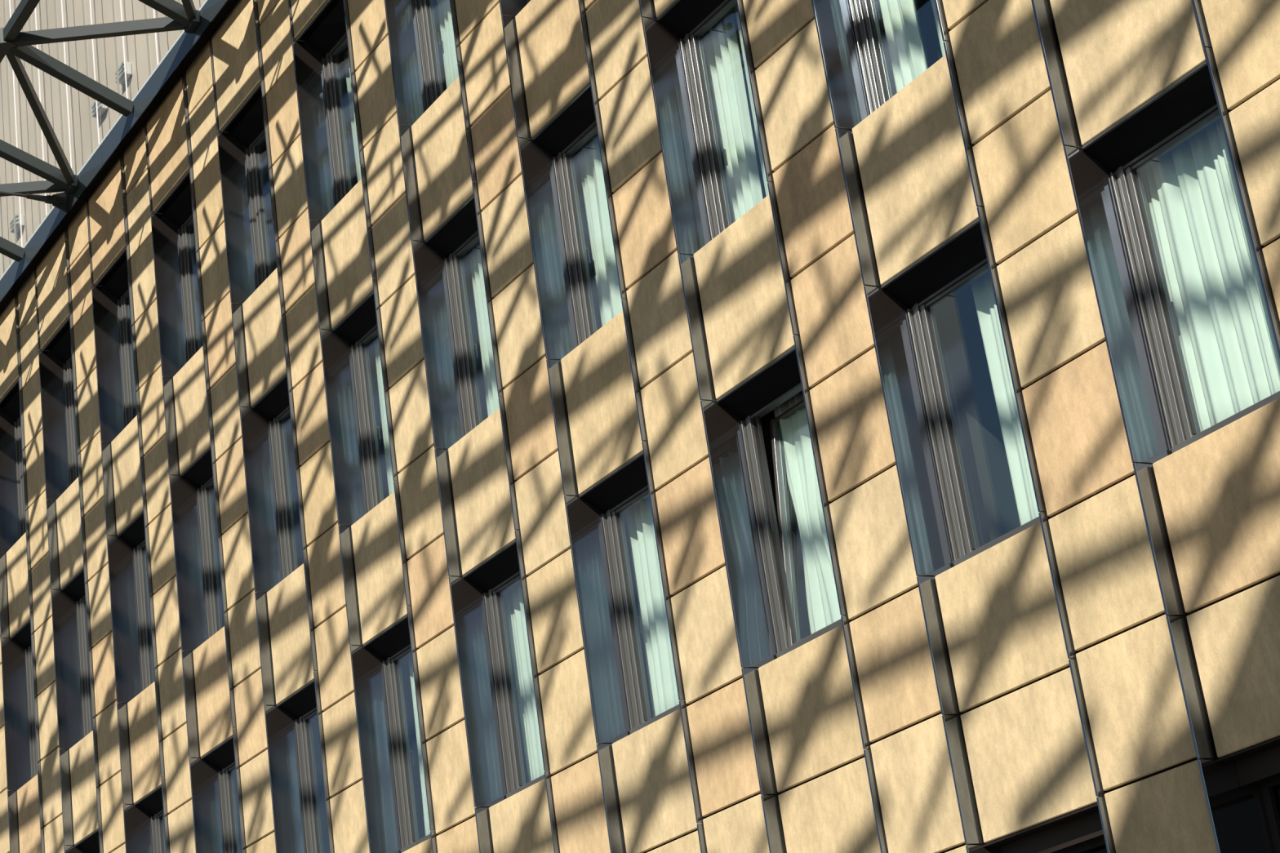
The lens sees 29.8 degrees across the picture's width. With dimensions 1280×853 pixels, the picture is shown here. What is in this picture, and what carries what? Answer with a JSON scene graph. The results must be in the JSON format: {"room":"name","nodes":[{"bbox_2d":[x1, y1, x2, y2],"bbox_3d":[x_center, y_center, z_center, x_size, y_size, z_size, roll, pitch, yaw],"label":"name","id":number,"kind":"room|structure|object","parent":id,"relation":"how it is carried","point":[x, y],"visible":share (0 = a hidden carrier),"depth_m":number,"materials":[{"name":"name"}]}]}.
{"room":"building atrium","nodes":[
{"label":"building atrium","id":0,"kind":"room"},
{"bbox_2d":[0,0,1279,852],"bbox_3d":[-5.388,-0.444,28.193,0.620,25.000,50.000,5,-24,-32],"label":"wall","id":1,"kind":"structure","parent":0,"point":[1122,644],"depth_m":19.19,"materials":[{"name":"beige stone"}]},
{"bbox_2d":[0,378,26,537],"bbox_3d":[-8.345,0.534,32.760,0.449,2.117,1.222,5,-24,-32],"label":"window","id":2,"kind":"structure","parent":1,"relation":"in","point":[11,408],"depth_m":33.28,"materials":[{"name":"grey"}]},
{"bbox_2d":[9,213,24,233],"bbox_3d":[-8.789,-2.865,33.982,0.110,0.170,0.300,5,-24,-32],"label":"box","id":3,"kind":"object","parent":1,"relation":"attached to","point":[17,215],"visible":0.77,"depth_m":33.91,"materials":[{"name":"white"}]},
{"bbox_2d":[10,619,37,779],"bbox_3d":[-7.865,3.609,31.643,0.359,2.105,1.222,5,-24,-32],"label":"window","id":4,"kind":"structure","parent":1,"relation":"in","point":[23,637],"depth_m":32.13,"materials":[{"name":"grey"}]},
{"bbox_2d":[41,316,78,484],"bbox_3d":[-7.270,-0.229,31.120,0.449,2.117,1.222,5,-24,-32],"label":"window","id":5,"kind":"structure","parent":1,"relation":"in","point":[61,349],"depth_m":31.63,"materials":[{"name":"grey"}]},
{"bbox_2d":[61,568,93,737],"bbox_3d":[-6.790,2.845,30.003,0.359,2.105,1.222,5,-24,-32],"label":"window","id":6,"kind":"structure","parent":1,"relation":"in","point":[75,588],"depth_m":30.48,"materials":[{"name":"grey"}]},
{"bbox_2d":[75,829,99,852],"bbox_3d":[-6.349,5.911,28.865,0.359,2.105,1.222,5,-24,-32],"label":"window","id":7,"kind":"structure","parent":1,"relation":"in","point":[91,844],"depth_m":29.41,"materials":[{"name":"grey"}]},
{"bbox_2d":[91,101,107,118],"bbox_3d":[-7.020,-4.152,31.288,0.110,0.170,0.300,5,-24,-32],"label":"box","id":8,"kind":"object","parent":1,"relation":"attached to","point":[101,108],"visible":0.62,"depth_m":31.25,"materials":[{"name":"white"}]},
{"bbox_2d":[94,248,137,426],"bbox_3d":[-6.196,-0.993,29.480,0.449,2.117,1.222,5,-24,-32],"label":"window","id":9,"kind":"structure","parent":1,"relation":"in","point":[117,284],"depth_m":29.98,"materials":[{"name":"grey"}]},
{"bbox_2d":[0,0,239,314],"bbox_3d":[-10.476,-7.865,19.576,19.287,2.646,60.022,5,-24,-32],"label":"roof frame","id":10,"kind":"object","parent":1,"relation":"attached to","point":[199,25],"visible":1,"depth_m":28.78,"materials":[{"name":"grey metal"}]},
{"bbox_2d":[115,61,132,84],"bbox_3d":[-6.557,-4.491,30.582,0.110,0.170,0.300,5,-24,-32],"label":"box","id":11,"kind":"object","parent":1,"relation":"attached to","point":[128,64],"visible":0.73,"depth_m":30.51,"materials":[{"name":"white"}]},
{"bbox_2d":[117,511,154,690],"bbox_3d":[-5.716,2.082,28.363,0.359,2.105,1.222,5,-24,-32],"label":"window","id":12,"kind":"structure","parent":1,"relation":"in","point":[133,534],"depth_m":28.82,"materials":[{"name":"grey"}]},
{"bbox_2d":[133,785,165,852],"bbox_3d":[-5.275,5.148,27.225,0.359,2.105,1.222,5,-24,-32],"label":"window","id":13,"kind":"structure","parent":1,"relation":"in","point":[152,803],"depth_m":27.86,"materials":[{"name":"grey"}]},
{"bbox_2d":[154,170,200,360],"bbox_3d":[-5.122,-1.756,27.841,0.449,2.117,1.222,5,-24,-32],"label":"window","id":14,"kind":"structure","parent":1,"relation":"in","point":[180,211],"depth_m":28.34,"materials":[{"name":"grey"}]},
{"bbox_2d":[180,446,222,638],"bbox_3d":[-4.642,1.319,26.724,0.359,2.105,1.222,5,-24,-32],"label":"window","id":15,"kind":"structure","parent":1,"relation":"in","point":[199,473],"depth_m":27.18,"materials":[{"name":"grey"}]},
{"bbox_2d":[200,736,241,852],"bbox_3d":[-4.201,4.385,25.585,0.359,2.105,1.222,5,-24,-32],"label":"window","id":16,"kind":"structure","parent":1,"relation":"in","point":[222,757],"depth_m":26.16,"materials":[{"name":"grey"}]},
{"bbox_2d":[221,83,271,287],"bbox_3d":[-4.047,-2.519,26.201,0.449,2.117,1.222,5,-24,-32],"label":"window","id":17,"kind":"structure","parent":1,"relation":"in","point":[250,130],"depth_m":26.69,"materials":[{"name":"grey"}]},
{"bbox_2d":[251,373,297,579],"bbox_3d":[-3.567,0.555,25.084,0.359,2.105,1.222,5,-24,-32],"label":"window","id":18,"kind":"structure","parent":1,"relation":"in","point":[273,405],"depth_m":25.55,"materials":[{"name":"grey"}]},
{"bbox_2d":[276,680,323,852],"bbox_3d":[-3.127,3.621,23.945,0.359,2.105,1.222,5,-24,-32],"label":"window","id":19,"kind":"structure","parent":1,"relation":"in","point":[301,704],"depth_m":24.45,"materials":[{"name":"grey"}]},
{"bbox_2d":[296,0,351,204],"bbox_3d":[-2.973,-3.283,24.561,0.449,2.117,1.222,5,-24,-32],"label":"window","id":20,"kind":"structure","parent":1,"relation":"in","point":[329,38],"depth_m":25.05,"materials":[{"name":"grey"}]},
{"bbox_2d":[342,44,361,182],"bbox_3d":[-2.704,-3.235,24.668,0.120,2.045,1.100,5,-24,-32],"label":"curtain","id":21,"kind":"object","parent":20,"relation":"hanging from","point":[348,74],"visible":0.04,"depth_m":25.14,"materials":[{"name":"white fabric"}]},
{"bbox_2d":[332,290,383,511],"bbox_3d":[-2.493,-0.208,23.444,0.359,2.105,1.222,5,-24,-32],"label":"window","id":22,"kind":"structure","parent":1,"relation":"in","point":[358,327],"depth_m":23.90,"materials":[{"name":"grey"}]},
{"bbox_2d":[373,335,394,494],"bbox_3d":[-2.261,-0.169,23.531,0.110,2.045,1.100,5,-24,-32],"label":"curtain","id":23,"kind":"object","parent":22,"relation":"hanging from","point":[380,379],"visible":0.06,"depth_m":23.90,"materials":[{"name":"white fabric"}]},
{"bbox_2d":[363,615,431,852],"bbox_3d":[-2.052,2.858,22.306,0.359,2.105,1.222,5,-24,-32],"label":"window","id":24,"kind":"structure","parent":1,"relation":"in","point":[393,645],"depth_m":22.74,"materials":[{"name":"grey"}]},
{"bbox_2d":[408,653,430,836],"bbox_3d":[-1.823,2.901,22.401,0.128,2.045,1.120,5,-24,-32],"label":"curtain","id":25,"kind":"object","parent":24,"relation":"hanging from","point":[427,828],"visible":0.06,"depth_m":22.75,"materials":[{"name":"white fabric"}]},
{"bbox_2d":[414,0,443,109],"bbox_3d":[-1.899,-4.046,22.922,0.449,2.117,1.222,5,-24,-32],"label":"window","id":26,"kind":"structure","parent":1,"relation":"in","point":[428,33],"depth_m":23.30,"materials":[{"name":"grey"}]},
{"bbox_2d":[436,0,458,88],"bbox_3d":[-1.644,-3.983,23.063,0.131,2.045,1.180,5,-24,-32],"label":"curtain","id":27,"kind":"object","parent":26,"relation":"hanging from","point":[451,66],"visible":0.16,"depth_m":23.36,"materials":[{"name":"white fabric"}]},
{"bbox_2d":[424,195,482,435],"bbox_3d":[-1.419,-0.972,21.805,0.359,2.105,1.222,5,-24,-32],"label":"window","id":28,"kind":"structure","parent":1,"relation":"in","point":[459,233],"depth_m":22.25,"materials":[{"name":"grey"}]},
{"bbox_2d":[468,241,499,417],"bbox_3d":[-1.206,-0.921,21.912,0.122,2.045,1.160,5,-24,-32],"label":"curtain","id":29,"kind":"object","parent":28,"relation":"hanging from","point":[475,260],"visible":0.25,"depth_m":22.27,"materials":[{"name":"white fabric"}]},
{"bbox_2d":[462,539,545,798],"bbox_3d":[-0.978,2.094,20.666,0.359,2.105,1.222,5,-24,-32],"label":"window","id":30,"kind":"structure","parent":1,"relation":"in","point":[500,572],"depth_m":21.10,"materials":[{"name":"grey"}]},
{"bbox_2d":[502,581,544,782],"bbox_3d":[-0.766,2.148,20.784,0.122,2.045,1.180,5,-24,-32],"label":"curtain","id":31,"kind":"object","parent":30,"relation":"hanging from","point":[513,597],"visible":0.18,"depth_m":21.17,"materials":[{"name":"white fabric"}]},
{"bbox_2d":[531,82,597,345],"bbox_3d":[-0.344,-1.735,20.165,0.359,2.105,1.222,5,-24,-32],"label":"window","id":32,"kind":"structure","parent":1,"relation":"in","point":[574,126],"depth_m":20.61,"materials":[{"name":"grey"}]},
{"bbox_2d":[577,133,622,326],"bbox_3d":[-0.130,-1.685,20.273,0.124,2.045,1.160,5,-24,-32],"label":"curtain","id":33,"kind":"object","parent":32,"relation":"hanging from","point":[607,285],"visible":0.23,"depth_m":20.62,"materials":[{"name":"white fabric"}]},
{"bbox_2d":[578,451,679,734],"bbox_3d":[0.097,1.331,19.026,0.359,2.105,1.222,5,-24,-32],"label":"window","id":34,"kind":"structure","parent":1,"relation":"in","point":[627,486],"depth_m":19.45,"materials":[{"name":"grey"}]},
{"bbox_2d":[625,495,679,717],"bbox_3d":[0.305,1.385,19.142,0.115,2.045,1.180,5,-24,-32],"label":"curtain","id":35,"kind":"object","parent":34,"relation":"hanging from","point":[640,525],"visible":0.23,"depth_m":19.46,"materials":[{"name":"white fabric"}]},
{"bbox_2d":[657,0,736,239],"bbox_3d":[0.730,-2.498,18.525,0.359,2.105,1.222,5,-24,-32],"label":"window","id":36,"kind":"structure","parent":1,"relation":"in","point":[690,20],"depth_m":19.01,"materials":[{"name":"grey"}]},
{"bbox_2d":[702,8,763,222],"bbox_3d":[0.734,-2.303,18.943,0.103,2.045,0.399,3,-23,-29],"label":"curtain","id":37,"kind":"object","parent":36,"relation":"hanging from","point":[721,42],"visible":0.7,"depth_m":18.97,"materials":[{"name":"white fabric"}]},
{"bbox_2d":[734,4,768,195],"bbox_3d":[1.056,-2.532,18.451,0.107,2.045,0.700,5,-24,-32],"label":"curtain","id":38,"kind":"object","parent":36,"relation":"hanging from","point":[758,143],"visible":0.15,"depth_m":18.69,"materials":[{"name":"white fabric"}]},
{"bbox_2d":[716,346,847,657],"bbox_3d":[1.221,0.572,17.418,0.477,2.105,1.222,5,-24,-32],"label":"window","id":39,"kind":"structure","parent":1,"relation":"in","point":[780,380],"depth_m":17.83,"materials":[{"name":"grey"}]},
{"bbox_2d":[773,392,846,634],"bbox_3d":[1.485,0.583,17.440,0.121,2.045,1.300,5,-24,-32],"label":"curtain","id":40,"kind":"object","parent":39,"relation":"hanging from","point":[822,602],"visible":0.25,"depth_m":17.78,"materials":[{"name":"white fabric"}]},
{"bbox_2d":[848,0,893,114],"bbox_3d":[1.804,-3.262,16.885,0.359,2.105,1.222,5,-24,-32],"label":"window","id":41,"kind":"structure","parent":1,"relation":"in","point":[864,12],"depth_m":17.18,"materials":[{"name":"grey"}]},
{"bbox_2d":[879,0,928,92],"bbox_3d":[1.823,-3.078,17.278,0.090,2.045,0.380,5,-24,-32],"label":"curtain","id":42,"kind":"object","parent":41,"relation":"hanging from","point":[900,17],"visible":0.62,"depth_m":17.14,"materials":[{"name":"white fabric"}]},
{"bbox_2d":[930,0,945,56],"bbox_3d":[2.073,-3.257,16.891,0.101,2.045,0.249,9,-27,-39],"label":"curtain","id":43,"kind":"object","parent":41,"relation":"hanging from","point":[933,3],"visible":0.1,"depth_m":16.79,"materials":[{"name":"white fabric"}]},
{"bbox_2d":[880,218,1039,566],"bbox_3d":[2.245,-0.196,15.747,0.359,2.105,1.222,5,-24,-32],"label":"window","id":44,"kind":"structure","parent":1,"relation":"in","point":[960,260],"depth_m":16.15,"materials":[{"name":"grey"}]},
{"bbox_2d":[970,271,1039,525],"bbox_3d":[2.571,-0.223,15.689,0.130,2.045,0.730,5,-24,-32],"label":"curtain","id":45,"kind":"object","parent":44,"relation":"hanging from","point":[982,286],"visible":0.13,"depth_m":15.96,"materials":[{"name":"white fabric"}]},
{"bbox_2d":[982,803,1106,852],"bbox_3d":[2.968,4.303,14.126,0.535,4.240,1.222,5,-24,-32],"label":"window","id":46,"kind":"structure","parent":1,"relation":"in","point":[1081,831],"depth_m":14.76,"materials":[{"name":"black"}]},
{"bbox_2d":[1081,61,1279,453],"bbox_3d":[3.319,-0.959,14.107,0.359,2.105,1.222,5,-24,-32],"label":"window","id":47,"kind":"structure","parent":1,"relation":"in","point":[1188,105],"depth_m":14.49,"materials":[{"name":"grey"}]},
{"bbox_2d":[1140,117,1279,431],"bbox_3d":[3.536,-0.905,14.227,0.113,2.045,1.180,5,-24,-33],"label":"curtain","id":48,"kind":"object","parent":47,"relation":"hanging from","point":[1231,357],"visible":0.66,"depth_m":14.38,"materials":[{"name":"white fabric"}]},
{"bbox_2d":[1216,737,1279,852],"bbox_3d":[4.042,3.540,12.486,0.535,4.240,1.222,5,-24,-32],"label":"window","id":49,"kind":"structure","parent":1,"relation":"in","point":[1260,763],"depth_m":13.48,"materials":[{"name":"black"}]},
{"bbox_2d":[346,0,1020,636],"bbox_3d":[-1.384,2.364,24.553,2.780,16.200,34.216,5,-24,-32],"label":"window pane","id":50,"kind":"structure","parent":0,"point":[986,455],"depth_m":17.10,"materials":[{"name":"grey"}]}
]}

